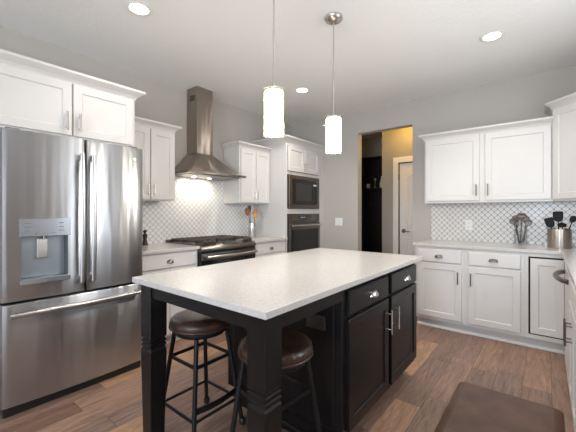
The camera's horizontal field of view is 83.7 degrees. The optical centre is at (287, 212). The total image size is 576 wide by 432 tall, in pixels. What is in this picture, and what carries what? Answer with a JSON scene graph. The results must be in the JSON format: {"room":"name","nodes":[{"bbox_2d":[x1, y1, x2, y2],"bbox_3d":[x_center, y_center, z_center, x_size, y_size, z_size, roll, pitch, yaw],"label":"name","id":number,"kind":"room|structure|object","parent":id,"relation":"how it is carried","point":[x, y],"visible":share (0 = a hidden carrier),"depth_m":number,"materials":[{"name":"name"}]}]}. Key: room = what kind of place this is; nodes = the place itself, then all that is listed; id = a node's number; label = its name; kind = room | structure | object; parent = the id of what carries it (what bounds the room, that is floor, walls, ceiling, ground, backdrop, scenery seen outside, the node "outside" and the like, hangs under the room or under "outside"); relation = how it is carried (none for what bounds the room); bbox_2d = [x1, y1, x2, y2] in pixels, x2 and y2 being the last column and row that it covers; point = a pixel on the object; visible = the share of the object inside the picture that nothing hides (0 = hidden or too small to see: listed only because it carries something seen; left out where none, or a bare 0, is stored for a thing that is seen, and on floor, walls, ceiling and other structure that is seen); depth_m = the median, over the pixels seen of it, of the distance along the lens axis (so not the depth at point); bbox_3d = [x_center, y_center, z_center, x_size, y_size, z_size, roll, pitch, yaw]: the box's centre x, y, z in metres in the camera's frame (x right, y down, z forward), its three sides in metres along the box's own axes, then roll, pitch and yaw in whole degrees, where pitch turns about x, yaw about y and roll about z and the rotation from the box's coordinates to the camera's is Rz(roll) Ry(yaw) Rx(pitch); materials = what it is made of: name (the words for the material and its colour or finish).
{"room":"kitchen","nodes":[
{"label":"kitchen","id":0,"kind":"room"},
{"bbox_2d":[0,26,291,166],"bbox_3d":[-2.374,-0.108,2.488,0.120,2.720,7.916,0,0,39],"label":"wall","id":1,"kind":"structure","parent":0,"point":[163,102],"depth_m":3.54,"materials":[{"name":"grey paint"}]},
{"bbox_2d":[0,49,144,146],"bbox_3d":[-1.824,-0.789,2.542,0.668,0.483,1.087,0,0,39],"label":"upper cabinet","id":2,"kind":"object","parent":1,"relation":"attached to","point":[39,96],"visible":0.95,"depth_m":2.32,"materials":[{"name":"white paint"}]},
{"bbox_2d":[135,116,181,201],"bbox_3d":[-1.446,-0.509,3.259,0.362,0.778,0.609,0,0,39],"label":"upper cabinet","id":3,"kind":"object","parent":1,"relation":"attached to","point":[156,139],"visible":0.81,"depth_m":3.21,"materials":[{"name":"white paint"}]},
{"bbox_2d":[143,176,253,243],"bbox_3d":[-1.149,-0.058,3.912,0.009,0.820,2.070,0,0,39],"label":"backsplash","id":4,"kind":"structure","parent":1,"relation":"attached to","point":[198,208],"depth_m":3.93,"materials":[{"name":"tile"}]},
{"bbox_2d":[175,86,245,180],"bbox_3d":[-0.943,-0.938,3.772,0.486,1.056,0.786,0,0,39],"label":"range hood","id":5,"kind":"object","parent":1,"relation":"attached to","point":[199,161],"visible":0.98,"depth_m":3.76,"materials":[{"name":"metal"}]},
{"bbox_2d":[220,141,271,203],"bbox_3d":[-0.558,-0.509,4.367,0.362,0.778,0.626,0,0,39],"label":"upper cabinet","id":6,"kind":"object","parent":1,"relation":"attached to","point":[252,161],"visible":0.98,"depth_m":4.23,"materials":[{"name":"white paint"}]},
{"bbox_2d":[0,316,573,431],"bbox_3d":[-0.182,1.292,1.811,4.548,0.080,9.800,0,0,39],"label":"floor","id":7,"kind":"structure","parent":0,"point":[418,399],"depth_m":2.25,"materials":[{"name":"brown wood"}]},
{"bbox_2d":[0,127,142,418],"bbox_3d":[-1.713,0.363,2.477,0.884,1.779,0.867,0,0,39],"label":"refrigerator","id":8,"kind":"object","parent":7,"relation":"on","point":[71,209],"visible":0.98,"depth_m":2.17,"materials":[{"name":"grey metal"}]},
{"bbox_2d":[143,249,196,343],"bbox_3d":[-1.326,0.811,3.174,0.654,0.883,0.627,0,0,39],"label":"base cabinet","id":9,"kind":"object","parent":7,"relation":"on","point":[169,261],"visible":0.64,"depth_m":3.00,"materials":[{"name":"grey paint"}]},
{"bbox_2d":[143,242,199,254],"bbox_3d":[-1.334,0.353,3.170,0.630,0.030,0.651,0,0,39],"label":"countertop","id":10,"kind":"structure","parent":9,"relation":"on","point":[155,248],"depth_m":3.10,"materials":[{"name":"white stone"}]},
{"bbox_2d":[143,230,147,244],"bbox_3d":[-1.476,0.258,3.316,0.060,0.160,0.060,0,0,39],"label":"pepper mill","id":11,"kind":"object","parent":10,"relation":"on","point":[144,231],"visible":0.87,"depth_m":3.30,"materials":[{"name":"black plastic"}]},
{"bbox_2d":[165,310,245,431],"bbox_3d":[-0.510,0.920,1.882,0.378,0.664,0.378,0,0,39],"label":"bar stool","id":12,"kind":"object","parent":7,"relation":"on","point":[185,324],"visible":0.74,"depth_m":1.79,"materials":[{"name":"black metal"}]},
{"bbox_2d":[166,235,257,266],"bbox_3d":[-0.841,0.755,3.694,0.742,0.934,0.794,0,0,39],"label":"gas range","id":13,"kind":"object","parent":7,"relation":"on","point":[215,249],"visible":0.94,"depth_m":3.48,"materials":[{"name":"grey metal"}]},
{"bbox_2d":[167,239,242,245],"bbox_3d":[-0.902,0.333,3.742,0.586,0.009,0.794,0,0,39],"label":"cooktop","id":14,"kind":"object","parent":13,"relation":"in","point":[170,240],"depth_m":3.51,"materials":[{"name":"metal"}]},
{"bbox_2d":[254,240,285,257],"bbox_3d":[-0.442,0.811,4.278,0.654,0.883,0.621,0,0,39],"label":"base cabinet","id":15,"kind":"object","parent":7,"relation":"on","point":[273,247],"visible":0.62,"depth_m":4.08,"materials":[{"name":"grey paint"}]},
{"bbox_2d":[242,236,287,242],"bbox_3d":[-0.445,0.353,4.279,0.630,0.030,0.626,0,0,39],"label":"countertop","id":16,"kind":"structure","parent":15,"relation":"on","point":[258,239],"depth_m":4.17,"materials":[{"name":"white stone"}]},
{"bbox_2d":[248,223,255,237],"bbox_3d":[-0.488,0.240,4.350,0.104,0.194,0.104,0,0,39],"label":"utensil crock","id":17,"kind":"object","parent":16,"relation":"on","point":[251,226],"visible":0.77,"depth_m":4.30,"materials":[{"name":"metal"}]},
{"bbox_2d":[245,208,250,222],"bbox_3d":[-0.524,0.131,4.307,0.113,0.393,0.031,0,0,-25],"label":"wooden spoon","id":18,"kind":"object","parent":17,"relation":"in","point":[247,210],"visible":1,"depth_m":4.30,"materials":[{"name":"brown wood"}]},
{"bbox_2d":[230,328,321,431],"bbox_3d":[-0.057,0.920,1.510,0.378,0.664,0.378,0,0,43],"label":"bar stool","id":19,"kind":"object","parent":7,"relation":"on","point":[297,348],"visible":0.59,"depth_m":1.49,"materials":[{"name":"black metal"}]},
{"bbox_2d":[141,263,415,431],"bbox_3d":[0.122,0.810,2.082,0.940,0.885,1.718,0,0,39],"label":"kitchen island","id":20,"kind":"object","parent":7,"relation":"on","point":[362,336],"visible":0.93,"depth_m":1.68,"materials":[{"name":"brown wood"}]},
{"bbox_2d":[132,248,422,319],"bbox_3d":[0.113,0.352,2.084,0.951,0.028,1.788,0,0,39],"label":"island countertop","id":21,"kind":"structure","parent":20,"relation":"on","point":[266,287],"depth_m":1.64,"materials":[{"name":"white stone"}]},
{"bbox_2d":[308,317,313,323],"bbox_3d":[0.120,0.575,1.709,0.038,0.038,0.002,0,0,39],"label":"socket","id":22,"kind":"object","parent":20,"relation":"attached to","point":[310,319],"depth_m":1.71,"materials":[{"name":"grey plastic"}]},
{"bbox_2d":[306,314,325,330],"bbox_3d":[0.147,0.575,1.695,0.120,0.075,0.010,0,0,39],"label":"outlet plate","id":23,"kind":"object","parent":20,"relation":"attached to","point":[314,322],"depth_m":1.69,"materials":[{"name":"grey metal"}]},
{"bbox_2d":[317,319,322,326],"bbox_3d":[0.167,0.575,1.672,0.038,0.038,0.002,0,0,39],"label":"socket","id":24,"kind":"object","parent":20,"relation":"attached to","point":[319,321],"depth_m":1.67,"materials":[{"name":"grey plastic"}]},
{"bbox_2d":[251,135,325,252],"bbox_3d":[0.029,0.110,4.850,0.674,2.285,0.981,0,0,39],"label":"tall cabinet","id":25,"kind":"object","parent":7,"relation":"on","point":[292,155],"visible":0.36,"depth_m":4.51,"materials":[{"name":"grey paint"}]},
{"bbox_2d":[287,174,318,208],"bbox_3d":[0.068,-0.285,4.798,0.478,0.471,0.745,0,0,39],"label":"microwave","id":26,"kind":"object","parent":25,"relation":"in","point":[302,191],"visible":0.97,"depth_m":4.59,"materials":[{"name":"grey metal"}]},
{"bbox_2d":[287,214,321,252],"bbox_3d":[0.069,0.334,4.798,0.578,0.627,0.745,0,0,39],"label":"wall oven","id":27,"kind":"object","parent":25,"relation":"in","point":[303,230],"visible":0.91,"depth_m":4.58,"materials":[{"name":"grey metal"}]},
{"bbox_2d":[362,156,381,252],"bbox_3d":[1.494,0.101,6.200,1.180,2.302,0.345,0,0,39],"label":"locker","id":28,"kind":"object","parent":7,"relation":"on","point":[371,166],"visible":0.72,"depth_m":6.21,"materials":[{"name":"black wood"}]},
{"bbox_2d":[365,156,381,159],"bbox_3d":[1.525,-1.039,6.239,1.180,0.022,0.205,0,0,39],"label":"shelf","id":29,"kind":"object","parent":28,"relation":"attached to","point":[375,157],"depth_m":6.12,"materials":[{"name":"black wood"}]},
{"bbox_2d":[365,188,381,189],"bbox_3d":[1.525,-0.449,6.239,1.180,0.022,0.205,0,0,39],"label":"shelf","id":30,"kind":"object","parent":28,"relation":"attached to","point":[365,188],"depth_m":6.14,"materials":[{"name":"black wood"}]},
{"bbox_2d":[415,246,465,330],"bbox_3d":[1.784,0.811,3.642,0.488,0.883,0.672,0,0,39],"label":"base cabinet","id":31,"kind":"object","parent":7,"relation":"on","point":[440,276],"visible":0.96,"depth_m":3.40,"materials":[{"name":"white paint"}]},
{"bbox_2d":[417,321,564,353],"bbox_3d":[1.980,1.240,3.209,1.332,0.024,0.014,0,0,39],"label":"trim","id":32,"kind":"structure","parent":7,"relation":"on","point":[418,322],"depth_m":3.16,"materials":[{"name":"white paint"}]},
{"bbox_2d":[465,249,524,342],"bbox_3d":[2.166,0.811,3.336,0.489,0.883,0.672,0,0,39],"label":"base cabinet","id":33,"kind":"object","parent":7,"relation":"on","point":[494,280],"visible":0.98,"depth_m":3.10,"materials":[{"name":"white paint"}]},
{"bbox_2d":[434,382,564,431],"bbox_3d":[1.218,1.242,1.846,0.583,0.018,0.925,0,0,39],"label":"floor mat","id":34,"kind":"object","parent":7,"relation":"on","point":[471,407],"visible":1,"depth_m":1.96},
{"bbox_2d":[525,253,564,350],"bbox_3d":[2.736,0.811,2.903,0.939,0.883,0.635,0,0,39],"label":"base cabinet","id":35,"kind":"object","parent":7,"relation":"on","point":[544,295],"visible":0.71,"depth_m":2.87,"materials":[{"name":"white paint"}]},
{"bbox_2d":[553,265,569,386],"bbox_3d":[2.203,0.811,2.079,0.758,0.882,0.620,0,0,39],"label":"dishwasher","id":36,"kind":"object","parent":7,"relation":"on","point":[557,273],"visible":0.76,"depth_m":2.18,"materials":[{"name":"grey"}]},
{"bbox_2d":[563,277,575,431],"bbox_3d":[1.651,0.811,1.359,0.718,0.883,1.185,0,0,39],"label":"base cabinet","id":37,"kind":"object","parent":7,"relation":"on","point":[572,292],"visible":0.98,"depth_m":1.75,"materials":[{"name":"white paint"}]},
{"bbox_2d":[413,239,575,289],"bbox_3d":[1.668,0.353,2.364,1.948,0.030,2.796,0,0,39],"label":"countertop","id":38,"kind":"structure","parent":37,"relation":"on","point":[569,255],"depth_m":3.11,"materials":[{"name":"white stone"}]},
{"bbox_2d":[547,228,571,248],"bbox_3d":[2.615,0.248,3.095,0.184,0.180,0.184,0,0,39],"label":"utensil crock","id":39,"kind":"object","parent":38,"relation":"on","point":[556,238],"visible":0.98,"depth_m":3.02,"materials":[{"name":"metal"}]},
{"bbox_2d":[544,217,554,228],"bbox_3d":[2.561,0.185,3.128,0.108,0.281,0.017,0,0,33],"label":"turner","id":40,"kind":"object","parent":39,"relation":"in","point":[549,222],"visible":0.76,"depth_m":3.13,"materials":[{"name":"black plastic"}]},
{"bbox_2d":[553,211,562,228],"bbox_3d":[2.612,0.157,3.110,0.080,0.336,0.030,0,0,39],"label":"turner","id":41,"kind":"object","parent":39,"relation":"in","point":[557,215],"visible":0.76,"depth_m":3.10,"materials":[{"name":"black plastic"}]},
{"bbox_2d":[558,223,566,228],"bbox_3d":[2.606,0.211,3.054,0.067,0.228,0.026,0,0,39],"label":"ladle","id":42,"kind":"object","parent":39,"relation":"in","point":[561,225],"visible":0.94,"depth_m":3.05,"materials":[{"name":"black plastic"}]},
{"bbox_2d":[569,216,575,228],"bbox_3d":[2.682,0.178,3.067,0.112,0.296,0.018,0,0,31],"label":"serving spoon","id":43,"kind":"object","parent":39,"relation":"in","point":[572,219],"visible":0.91,"depth_m":3.05,"materials":[{"name":"black plastic"}]},
{"bbox_3d":[2.459,0.261,3.398,0.122,0.154,0.122,0,0,39],"label":"jar","id":44,"kind":"object","parent":38,"relation":"on","visible":0},
{"bbox_2d":[509,218,519,242],"bbox_3d":[2.416,0.194,3.423,0.098,0.264,0.022,0,0,24],"label":"serving spoon","id":45,"kind":"object","parent":44,"relation":"in","point":[512,220],"visible":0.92,"depth_m":3.42,"materials":[{"name":"silver metal"}]},
{"bbox_2d":[514,217,518,242],"bbox_3d":[2.410,0.185,3.390,0.058,0.279,0.040,0,0,-35],"label":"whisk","id":46,"kind":"object","parent":44,"relation":"in","point":[514,217],"visible":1,"depth_m":3.39,"materials":[{"name":"silver metal"}]},
{"bbox_2d":[516,214,526,242],"bbox_3d":[2.454,0.168,3.374,0.090,0.313,0.029,0,0,39],"label":"ladle","id":47,"kind":"object","parent":44,"relation":"in","point":[521,216],"visible":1,"depth_m":3.37,"materials":[{"name":"silver metal"}]},
{"bbox_2d":[521,220,531,242],"bbox_3d":[2.496,0.200,3.364,0.094,0.252,0.018,0,0,39],"label":"serving spoon","id":48,"kind":"object","parent":44,"relation":"in","point":[527,222],"visible":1,"depth_m":3.36,"materials":[{"name":"silver metal"}]},
{"bbox_2d":[523,216,529,242],"bbox_3d":[2.510,0.181,3.388,0.057,0.288,0.025,0,0,18],"label":"serving spoon","id":49,"kind":"object","parent":44,"relation":"in","point":[527,217],"visible":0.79,"depth_m":3.38,"materials":[{"name":"silver metal"}]},
{"bbox_2d":[0,0,575,138],"bbox_3d":[-0.182,-1.518,1.811,4.548,0.100,9.800,0,0,39],"label":"ceiling","id":50,"kind":"structure","parent":0,"point":[387,52],"depth_m":2.81,"materials":[{"name":"white paint"}]},
{"bbox_2d":[125,1,152,16],"bbox_3d":[-1.072,-1.464,2.313,0.180,0.006,0.180,0,0,39],"label":"recessed light","id":51,"kind":"object","parent":50,"relation":"in","point":[138,8],"visible":1,"depth_m":2.31,"materials":[{"name":"white paint"}]},
{"bbox_2d":[130,4,147,13],"bbox_3d":[-1.072,-1.465,2.313,0.123,0.004,0.123,0,0,39],"label":"diffuser","id":52,"kind":"object","parent":51,"relation":"attached to","point":[134,8],"depth_m":2.32,"materials":[{"name":"white plastic"}]},
{"bbox_2d":[261,0,284,136],"bbox_3d":[-0.082,-0.958,1.888,0.147,1.020,0.150,0,0,39],"label":"pendant lamp","id":53,"kind":"object","parent":50,"relation":"hanging from","point":[273,100],"visible":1,"depth_m":1.84,"materials":[{"name":"white glass"}]},
{"bbox_2d":[295,87,308,92],"bbox_3d":[0.168,-1.464,3.852,0.180,0.006,0.180,0,0,39],"label":"recessed light","id":54,"kind":"object","parent":50,"relation":"in","point":[300,89],"visible":1,"depth_m":3.85,"materials":[{"name":"white"}]},
{"bbox_2d":[297,88,306,91],"bbox_3d":[0.168,-1.465,3.852,0.123,0.004,0.123,0,0,39],"label":"diffuser","id":55,"kind":"object","parent":54,"relation":"attached to","point":[298,89],"depth_m":3.84,"materials":[{"name":"white"}]},
{"bbox_2d":[323,12,342,152],"bbox_3d":[0.343,-0.958,2.425,0.147,1.020,0.150,0,0,39],"label":"pendant lamp","id":56,"kind":"object","parent":50,"relation":"hanging from","point":[333,123],"visible":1,"depth_m":2.38,"materials":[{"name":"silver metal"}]},
{"bbox_2d":[479,30,504,41],"bbox_3d":[1.697,-1.464,2.674,0.180,0.006,0.180,0,0,39],"label":"recessed light","id":57,"kind":"object","parent":50,"relation":"in","point":[497,34],"visible":1,"depth_m":2.67,"materials":[{"name":"white"}]},
{"bbox_2d":[483,32,500,39],"bbox_3d":[1.697,-1.465,2.674,0.123,0.004,0.123,0,0,39],"label":"diffuser","id":58,"kind":"object","parent":57,"relation":"attached to","point":[492,35],"depth_m":2.67,"materials":[{"name":"white plastic"}]},
{"bbox_2d":[362,136,381,157],"bbox_3d":[1.629,-0.108,6.395,1.483,2.720,0.120,0,0,39],"label":"wall","id":59,"kind":"structure","parent":0,"point":[371,147],"depth_m":6.30,"materials":[{"name":"grey paint"}]},
{"bbox_2d":[382,127,412,253],"bbox_3d":[2.196,-0.108,4.865,1.555,2.720,0.120,0,0,39],"label":"wall","id":60,"kind":"structure","parent":0,"point":[396,143],"depth_m":5.21,"materials":[{"name":"grey paint"}]},
{"bbox_2d":[393,156,412,253],"bbox_3d":[2.061,0.187,4.884,0.940,2.130,0.020,0,0,39],"label":"trim","id":61,"kind":"structure","parent":60,"relation":"attached to","point":[396,161],"depth_m":5.13,"materials":[{"name":"white paint"}]},
{"bbox_2d":[398,162,412,254],"bbox_3d":[2.064,0.230,4.900,0.761,2.021,0.100,0,0,39],"label":"door","id":62,"kind":"structure","parent":60,"relation":"in","point":[406,169],"depth_m":5.07,"materials":[{"name":"white paint"}]},
{"bbox_2d":[292,65,575,282],"bbox_3d":[1.776,-0.108,4.159,4.268,2.720,0.120,0,0,39],"label":"wall","id":63,"kind":"structure","parent":0,"point":[525,97],"depth_m":4.15,"materials":[{"name":"grey paint"}]},
{"bbox_2d":[335,218,341,225],"bbox_3d":[0.770,0.141,4.880,0.124,0.118,0.010,0,0,39],"label":"light switch","id":64,"kind":"object","parent":63,"relation":"attached to","point":[338,221],"visible":1,"depth_m":4.88,"materials":[{"name":"white plastic"}]},
{"bbox_2d":[418,116,552,203],"bbox_3d":[2.134,-0.508,3.560,1.232,0.804,0.362,0,0,39],"label":"upper cabinet","id":65,"kind":"object","parent":63,"relation":"attached to","point":[510,162],"visible":1,"depth_m":3.38,"materials":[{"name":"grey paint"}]},
{"bbox_2d":[431,202,575,245],"bbox_3d":[2.556,0.114,3.450,1.919,0.476,0.009,0,0,39],"label":"backsplash","id":66,"kind":"structure","parent":63,"relation":"attached to","point":[490,221],"depth_m":3.62,"materials":[{"name":"tile"}]},
{"bbox_2d":[465,220,471,229],"bbox_3d":[2.128,0.148,3.781,0.074,0.118,0.009,0,0,39],"label":"wall outlet","id":67,"kind":"object","parent":66,"relation":"attached to","point":[468,223],"visible":1,"depth_m":3.78,"materials":[{"name":"white plastic"}]},
{"bbox_2d":[545,92,575,201],"bbox_3d":[2.748,-0.577,2.795,0.801,0.942,0.789,0,0,39],"label":"upper cabinet","id":68,"kind":"object","parent":63,"relation":"attached to","point":[563,109],"visible":0.92,"depth_m":2.95,"materials":[{"name":"grey paint"}]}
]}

